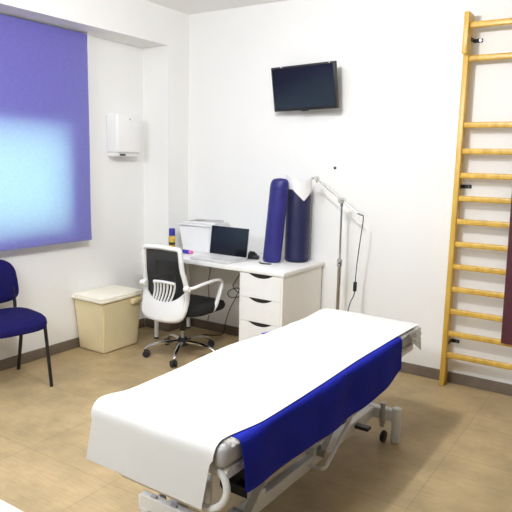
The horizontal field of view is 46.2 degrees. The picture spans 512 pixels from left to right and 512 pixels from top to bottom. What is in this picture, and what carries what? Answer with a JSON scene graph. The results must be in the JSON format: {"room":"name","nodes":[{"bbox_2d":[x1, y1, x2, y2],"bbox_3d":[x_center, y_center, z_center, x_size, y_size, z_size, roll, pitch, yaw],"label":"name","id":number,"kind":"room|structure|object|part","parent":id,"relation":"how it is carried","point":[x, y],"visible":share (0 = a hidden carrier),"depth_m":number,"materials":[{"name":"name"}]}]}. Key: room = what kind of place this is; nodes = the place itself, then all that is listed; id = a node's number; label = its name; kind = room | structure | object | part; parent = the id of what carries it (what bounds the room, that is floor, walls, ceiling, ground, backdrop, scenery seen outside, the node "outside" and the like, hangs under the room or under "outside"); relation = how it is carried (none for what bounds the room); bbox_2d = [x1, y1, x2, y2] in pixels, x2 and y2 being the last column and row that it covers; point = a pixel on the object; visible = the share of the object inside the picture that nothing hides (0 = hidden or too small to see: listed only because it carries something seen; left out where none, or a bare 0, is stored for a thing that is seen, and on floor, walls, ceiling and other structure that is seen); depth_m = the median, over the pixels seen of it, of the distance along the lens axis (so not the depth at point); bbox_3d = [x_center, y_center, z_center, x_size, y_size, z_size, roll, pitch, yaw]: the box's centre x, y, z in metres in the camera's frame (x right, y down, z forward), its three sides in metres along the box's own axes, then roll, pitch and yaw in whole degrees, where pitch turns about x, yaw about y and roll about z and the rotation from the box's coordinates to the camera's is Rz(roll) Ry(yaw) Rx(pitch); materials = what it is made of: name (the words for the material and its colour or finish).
{"room":"examination room","nodes":[
{"label":"examination room","id":0,"kind":"room"},
{"bbox_2d":[0,35,144,359],"bbox_3d":[-2.323,-0.416,3.265,0.160,2.670,5.200,7,11,33],"label":"wall","id":1,"kind":"structure","parent":0,"point":[48,276],"depth_m":4.74,"materials":[{"name":"paint"}]},
{"bbox_2d":[0,14,91,250],"bbox_3d":[-1.782,-0.776,3.785,0.071,1.533,1.842,7,11,33],"label":"roller blind","id":2,"kind":"object","parent":1,"relation":"attached to","point":[45,198],"visible":1,"depth_m":4.18,"materials":[{"name":"fabric"}]},
{"bbox_2d":[0,318,144,370],"bbox_3d":[-2.354,0.889,3.313,0.012,0.077,4.928,7,11,33],"label":"baseboard","id":3,"kind":"structure","parent":1,"relation":"attached to","point":[30,356],"depth_m":4.44,"materials":[{"name":"brown tile"}]},
{"bbox_2d":[0,0,167,47],"bbox_3d":[-2.185,-1.554,2.848,0.280,0.285,4.940,7,11,33],"label":"beam","id":4,"kind":"structure","parent":1,"relation":"attached to","point":[138,23],"depth_m":4.30,"materials":[{"name":"paint"}]},
{"bbox_2d":[107,113,139,156],"bbox_3d":[-1.062,-0.969,4.830,0.128,0.333,0.263,7,11,33],"label":"paper towel dispenser","id":5,"kind":"object","parent":1,"relation":"attached to","point":[123,130],"visible":1,"depth_m":4.75,"materials":[{"name":"white plastic"}]},
{"bbox_2d":[108,153,137,156],"bbox_3d":[-1.075,-0.821,4.860,0.105,0.030,0.248,7,11,33],"label":"tray","id":6,"kind":"object","parent":5,"relation":"on","point":[109,154],"depth_m":4.80,"materials":[{"name":"white plastic"}]},
{"bbox_2d":[145,0,287,14],"bbox_3d":[-0.316,-1.541,1.758,4.900,0.120,5.520,7,11,33],"label":"ceiling","id":7,"kind":"structure","parent":0,"point":[189,7],"depth_m":4.65,"materials":[{"name":"paint"}]},
{"bbox_2d":[0,326,511,511],"bbox_3d":[-0.377,1.212,2.204,4.900,0.120,5.520,7,11,33],"label":"floor","id":8,"kind":"structure","parent":0,"point":[453,453],"depth_m":3.15,"materials":[{"name":"brown tile"}]},
{"bbox_2d":[0,499,22,511],"bbox_3d":[-1.192,0.889,1.367,1.300,0.750,0.700,7,11,33],"label":"side table","id":9,"kind":"object","parent":8,"relation":"on","point":[4,507],"visible":1,"depth_m":1.28,"materials":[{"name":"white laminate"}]},
{"bbox_2d":[0,259,52,386],"bbox_3d":[-1.636,0.455,3.847,0.556,0.800,0.477,9,12,41],"label":"chair","id":10,"kind":"object","parent":8,"relation":"on","point":[14,321],"visible":1,"depth_m":3.89,"materials":[{"name":"blue fabric"}]},
{"bbox_3d":[-1.800,0.179,3.959,0.097,0.300,0.454,9,12,41],"label":"backrest","id":11,"kind":"part","parent":10,"relation":"part of","materials":[{"name":"blue fabric"}]},
{"bbox_3d":[-1.628,0.604,4.148,0.025,0.410,0.129,-7,12,-42],"label":"leg","id":12,"kind":"part","parent":10,"relation":"part of","materials":[{"name":"black plastic"}]},
{"bbox_3d":[-1.603,0.420,3.813,0.470,0.079,0.477,9,12,41],"label":"seat","id":13,"kind":"part","parent":10,"relation":"part of","materials":[{"name":"blue fabric"}]},
{"bbox_3d":[-1.350,0.650,3.899,0.062,0.407,0.025,6,10,28],"label":"leg","id":14,"kind":"part","parent":10,"relation":"part of","materials":[{"name":"black plastic"}]},
{"bbox_2d":[72,285,143,353],"bbox_3d":[-1.159,0.497,4.752,0.353,0.444,0.450,7,11,33],"label":"storage box","id":15,"kind":"object","parent":8,"relation":"on","point":[107,316],"visible":0.94,"depth_m":4.63,"materials":[{"name":"beige plastic"}]},
{"bbox_3d":[-1.159,0.297,4.723,0.341,0.040,0.450,7,11,33],"label":"lid","id":16,"kind":"part","parent":15,"relation":"part of","materials":[{"name":"beige plastic"}]},
{"bbox_2d":[140,244,224,367],"bbox_3d":[-0.535,0.324,4.542,0.603,0.878,0.601,7,11,31],"label":"office chair","id":17,"kind":"object","parent":8,"relation":"on","point":[167,298],"visible":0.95,"depth_m":4.35,"materials":[{"name":"white plastic"}]},
{"bbox_3d":[-0.720,0.671,4.549,0.259,0.071,0.040,-1,9,-12],"label":"leg","id":18,"kind":"part","parent":17,"relation":"part of","materials":[{"name":"silver metal"}]},
{"bbox_2d":[153,280,175,301],"bbox_3d":[-0.670,0.258,4.346,0.220,0.168,0.034,7,11,31],"label":"grille","id":19,"kind":"object","parent":17,"relation":"attached to","point":[163,290],"depth_m":4.34,"materials":[{"name":"white plastic"}]},
{"bbox_3d":[-0.669,0.196,4.343,0.420,0.567,0.108,7,11,31],"label":"frame","id":20,"kind":"part","parent":17,"relation":"part of","materials":[{"name":"white plastic"}]},
{"bbox_3d":[-0.643,0.644,4.724,0.040,0.071,0.259,-4,11,-30],"label":"leg","id":21,"kind":"part","parent":17,"relation":"part of","materials":[{"name":"silver metal"}]},
{"bbox_3d":[-0.575,0.694,4.423,0.040,0.071,0.259,2,9,5],"label":"leg","id":22,"kind":"part","parent":17,"relation":"part of","materials":[{"name":"silver metal"}]},
{"bbox_3d":[-0.451,0.651,4.706,0.040,0.071,0.259,9,12,41],"label":"leg","id":23,"kind":"part","parent":17,"relation":"part of","materials":[{"name":"silver metal"}]},
{"bbox_3d":[-0.409,0.682,4.520,0.259,0.071,0.040,5,10,23],"label":"leg","id":24,"kind":"part","parent":17,"relation":"part of","materials":[{"name":"silver metal"}]},
{"bbox_3d":[-0.513,0.365,4.591,0.470,0.080,0.456,7,11,31],"label":"seat","id":25,"kind":"part","parent":17,"relation":"part of","materials":[{"name":"black fabric"}]},
{"bbox_3d":[-0.400,0.316,4.388,0.124,0.280,0.414,7,11,31],"label":"armrest","id":26,"kind":"part","parent":17,"relation":"part of","materials":[{"name":"white plastic"}]},
{"bbox_2d":[203,288,239,335],"bbox_3d":[-0.287,0.463,5.086,0.324,0.440,0.054,3,9,12],"label":"cable","id":27,"kind":"object","parent":8,"relation":"on","point":[239,288],"visible":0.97,"depth_m":5.11,"materials":[{"name":"black plastic"}]},
{"bbox_2d":[140,246,323,338],"bbox_3d":[-0.211,0.371,4.744,1.340,0.735,0.600,7,11,33],"label":"desk","id":28,"kind":"object","parent":8,"relation":"on","point":[284,268],"visible":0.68,"depth_m":4.41,"materials":[{"name":"white laminate"}]},
{"bbox_3d":[-0.823,0.335,4.954,0.042,0.690,0.042,7,11,33],"label":"leg","id":29,"kind":"part","parent":28,"relation":"part of","materials":[{"name":"white metal"}]},
{"bbox_2d":[182,249,192,253],"bbox_3d":[-0.546,-0.034,4.800,0.100,0.031,0.032,7,11,33],"label":"marker pen","id":30,"kind":"object","parent":28,"relation":"on","point":[183,250],"visible":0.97,"depth_m":4.79,"materials":[{"name":"blue plastic"}]},
{"bbox_3d":[-0.593,0.287,5.278,0.042,0.690,0.042,7,11,33],"label":"leg","id":31,"kind":"part","parent":28,"relation":"part of","materials":[{"name":"white metal"}]},
{"bbox_2d":[179,225,226,252],"bbox_3d":[-0.436,-0.156,5.005,0.325,0.212,0.259,7,11,33],"label":"storage box","id":32,"kind":"object","parent":28,"relation":"on","point":[194,238],"visible":0.63,"depth_m":4.89,"materials":[{"name":"white plastic"}]},
{"bbox_2d":[178,221,228,227],"bbox_3d":[-0.437,-0.269,4.977,0.344,0.019,0.254,7,11,30],"label":"magazine","id":33,"kind":"object","parent":32,"relation":"on","point":[183,222],"visible":0.68,"depth_m":4.89,"materials":[{"name":"white paper"}]},
{"bbox_2d":[188,219,223,223],"bbox_3d":[-0.411,-0.286,4.976,0.244,0.015,0.174,5,10,21],"label":"magazine","id":34,"kind":"object","parent":33,"relation":"on","point":[204,221],"visible":1,"depth_m":4.93,"materials":[{"name":"white paper"}]},
{"bbox_2d":[190,225,249,263],"bbox_3d":[-0.274,-0.093,4.537,0.370,0.239,0.268,8,11,35],"label":"laptop","id":35,"kind":"object","parent":28,"relation":"on","point":[228,245],"visible":1,"depth_m":4.59,"materials":[{"name":"silver metal"}]},
{"bbox_3d":[-0.206,-0.113,4.630,0.370,0.226,0.035,8,11,35],"label":"lid","id":36,"kind":"part","parent":35,"relation":"part of","materials":[{"name":"silver metal"}]},
{"bbox_2d":[227,274,239,297],"bbox_3d":[-0.163,0.177,5.022,0.186,0.370,0.016,8,11,36],"label":"cable","id":37,"kind":"object","parent":28,"relation":"hanging from","point":[239,274],"visible":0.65,"depth_m":5.05,"materials":[{"name":"black plastic"}]},
{"bbox_2d":[247,251,259,259],"bbox_3d":[-0.027,-0.006,4.610,0.102,0.059,0.069,4,10,17],"label":"power adapter","id":38,"kind":"object","parent":28,"relation":"on","point":[252,255],"visible":0.81,"depth_m":4.59,"materials":[{"name":"black plastic"}]},
{"bbox_2d":[262,178,288,262],"bbox_3d":[0.145,-0.263,4.449,0.198,0.627,0.122,7,11,33],"label":"bolster","id":39,"kind":"object","parent":28,"relation":"on","point":[279,187],"visible":1,"depth_m":4.40,"materials":[{"name":"blue leather"}]},
{"bbox_2d":[284,189,310,262],"bbox_3d":[0.315,-0.242,4.530,0.190,0.567,0.190,7,11,33],"label":"bolster","id":40,"kind":"object","parent":28,"relation":"on","point":[297,229],"visible":0.78,"depth_m":4.46,"materials":[{"name":"blue plastic"}]},
{"bbox_2d":[286,175,312,200],"bbox_3d":[0.317,-0.506,4.434,0.198,0.190,0.092,2,9,5],"label":"paper sheet","id":41,"kind":"object","parent":40,"relation":"attached to","point":[302,189],"visible":0.89,"depth_m":4.40,"materials":[{"name":"white paper"}]},
{"bbox_3d":[-0.701,-0.060,5.008,0.080,0.011,0.070,7,11,33],"label":"desk tray","id":42,"kind":"object","parent":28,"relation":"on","visible":0},
{"bbox_2d":[169,228,174,246],"bbox_3d":[-0.699,-0.146,4.994,0.053,0.171,0.053,7,11,33],"label":"spray can","id":43,"kind":"object","parent":42,"relation":"on","point":[171,230],"visible":0.84,"depth_m":4.97,"materials":[{"name":"yellow paint"}]},
{"bbox_2d":[121,326,421,511],"bbox_3d":[0.159,0.760,2.766,0.613,0.617,1.750,7,11,34],"label":"couch","id":44,"kind":"object","parent":8,"relation":"on","point":[226,470],"visible":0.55,"depth_m":2.46,"materials":[{"name":"white metal"}]},
{"bbox_3d":[-0.267,1.027,2.212,0.424,0.188,0.022,7,11,34],"label":"plate","id":45,"kind":"part","parent":44,"relation":"part of","materials":[{"name":"white metal"}]},
{"bbox_3d":[0.041,0.906,2.863,0.040,0.057,1.380,7,11,34],"label":"rail","id":46,"kind":"part","parent":44,"relation":"part of","materials":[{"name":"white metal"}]},
{"bbox_3d":[-0.159,0.737,1.946,0.196,0.175,0.057,7,11,34],"label":"loop handle","id":47,"kind":"part","parent":44,"relation":"part of","materials":[{"name":"white metal"}]},
{"bbox_2d":[86,308,420,508],"bbox_3d":[0.152,0.555,2.753,0.620,0.229,1.838,7,11,34],"label":"paper cover","id":48,"kind":"object","parent":44,"relation":"on","point":[163,433],"visible":1,"depth_m":2.22,"materials":[{"name":"white paper"}]},
{"bbox_3d":[0.057,0.805,2.353,0.030,0.350,0.389,7,11,34],"label":"lift arm","id":49,"kind":"part","parent":44,"relation":"part of","materials":[{"name":"grey metal"}]},
{"bbox_3d":[0.239,0.932,2.729,0.040,0.057,1.380,7,11,34],"label":"rail","id":50,"kind":"part","parent":44,"relation":"part of","materials":[{"name":"white metal"}]},
{"bbox_3d":[0.148,0.561,2.738,0.566,0.042,1.676,7,11,34],"label":"frame","id":51,"kind":"part","parent":44,"relation":"part of","materials":[{"name":"white metal"}]},
{"bbox_3d":[0.149,0.500,2.728,0.584,0.082,1.736,7,11,34],"label":"mattress","id":52,"kind":"part","parent":44,"relation":"part of","materials":[{"name":"white fabric"}]},
{"bbox_2d":[230,331,401,492],"bbox_3d":[0.096,0.566,2.655,0.652,0.206,1.400,7,11,34],"label":"cloth","id":53,"kind":"object","parent":44,"relation":"on","point":[269,444],"visible":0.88,"depth_m":2.31,"materials":[{"name":"blue fabric"}]},
{"bbox_3d":[0.396,0.733,2.843,0.030,0.350,0.389,7,11,34],"label":"lift arm","id":54,"kind":"part","parent":44,"relation":"part of","materials":[{"name":"grey metal"}]},
{"bbox_3d":[0.687,0.860,3.254,0.034,0.137,0.033,7,11,34],"label":"caster stem","id":55,"kind":"part","parent":44,"relation":"part of","materials":[{"name":"grey metal"}]},
{"bbox_2d":[239,267,321,341],"bbox_3d":[0.185,0.441,4.479,0.360,0.700,0.571,7,11,33],"label":"drawer unit","id":56,"kind":"object","parent":8,"relation":"on","point":[267,303],"visible":0.61,"depth_m":4.25,"materials":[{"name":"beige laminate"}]},
{"bbox_3d":[0.024,0.559,4.269,0.342,0.172,0.018,7,11,33],"label":"drawer","id":57,"kind":"part","parent":56,"relation":"part of","materials":[{"name":"white laminate"}]},
{"bbox_3d":[0.029,0.488,4.257,0.196,0.027,0.012,7,11,33],"label":"handle","id":58,"kind":"part","parent":56,"relation":"part of","materials":[{"name":"black plastic"}]},
{"bbox_3d":[0.027,0.387,4.242,0.342,0.172,0.018,7,11,33],"label":"drawer","id":59,"kind":"part","parent":56,"relation":"part of","materials":[{"name":"white laminate"}]},
{"bbox_3d":[0.033,0.316,4.230,0.196,0.027,0.012,7,11,33],"label":"handle","id":60,"kind":"part","parent":56,"relation":"part of","materials":[{"name":"black plastic"}]},
{"bbox_3d":[0.031,0.216,4.214,0.342,0.172,0.018,7,11,33],"label":"drawer","id":61,"kind":"part","parent":56,"relation":"part of","materials":[{"name":"white laminate"}]},
{"bbox_3d":[0.037,0.145,4.202,0.196,0.027,0.012,7,11,33],"label":"handle","id":62,"kind":"part","parent":56,"relation":"part of","materials":[{"name":"black plastic"}]},
{"bbox_2d":[311,176,363,310],"bbox_3d":[0.582,0.132,4.305,0.329,1.383,0.350,-1,9,-14],"label":"lamp stand","id":63,"kind":"object","parent":8,"relation":"on","point":[341,200],"visible":0.63,"depth_m":4.26,"materials":[{"name":"metal"}]},
{"bbox_3d":[0.570,-0.426,4.238,0.332,0.235,0.012,7,11,33],"label":"arm","id":64,"kind":"part","parent":63,"relation":"part of","materials":[{"name":"silver metal"}]},
{"bbox_2d":[353,282,356,291],"bbox_3d":[0.700,0.217,4.245,0.024,0.070,0.022,7,11,33],"label":"switch","id":65,"kind":"object","parent":63,"relation":"attached to","point":[354,283],"depth_m":4.24,"materials":[{"name":"black plastic"}]},
{"bbox_3d":[0.695,0.230,4.277,0.060,1.085,0.118,0,9,-11],"label":"cord","id":66,"kind":"part","parent":63,"relation":"part of","materials":[{"name":"black plastic"}]},
{"bbox_2d":[188,0,511,383],"bbox_3d":[1.132,-0.490,4.192,4.900,2.670,0.160,7,11,33],"label":"wall","id":67,"kind":"structure","parent":0,"point":[390,140],"depth_m":4.27,"materials":[{"name":"paint"}]},
{"bbox_2d":[145,318,179,331],"bbox_3d":[-0.798,0.589,5.379,0.280,0.077,0.272,7,11,33],"label":"baseboard","id":68,"kind":"structure","parent":67,"relation":"attached to","point":[168,327],"depth_m":5.25,"materials":[{"name":"brown tile"}]},
{"bbox_2d":[143,8,188,318],"bbox_3d":[-0.776,-0.693,5.184,0.280,2.670,0.260,7,11,33],"label":"column","id":69,"kind":"structure","parent":67,"relation":"attached to","point":[165,68],"depth_m":5.03,"materials":[{"name":"paint"}]},
{"bbox_2d":[271,61,338,111],"bbox_3d":[0.375,-1.228,4.391,0.558,0.331,0.174,9,12,38],"label":"television","id":70,"kind":"object","parent":67,"relation":"attached to","point":[312,86],"visible":1,"depth_m":4.33,"materials":[{"name":"black plastic"}]},
{"bbox_2d":[190,317,511,395],"bbox_3d":[1.178,0.816,4.249,4.288,0.077,0.012,7,11,33],"label":"baseboard","id":71,"kind":"structure","parent":67,"relation":"attached to","point":[428,372],"depth_m":4.20,"materials":[{"name":"brown tile"}]},
{"bbox_2d":[439,11,511,385],"bbox_3d":[1.678,-0.264,3.672,0.934,2.415,0.150,7,11,33],"label":"wall bars","id":72,"kind":"object","parent":67,"relation":"attached to","point":[470,24],"visible":1,"depth_m":3.84,"materials":[{"name":"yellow wood"}]},
{"bbox_2d":[501,196,511,344],"bbox_3d":[1.762,0.028,3.652,0.436,1.092,0.111,7,11,33],"label":"exercise mat","id":73,"kind":"object","parent":72,"relation":"hanging from","point":[506,334],"visible":1,"depth_m":3.75,"materials":[{"name":"red plastic"}]}
]}

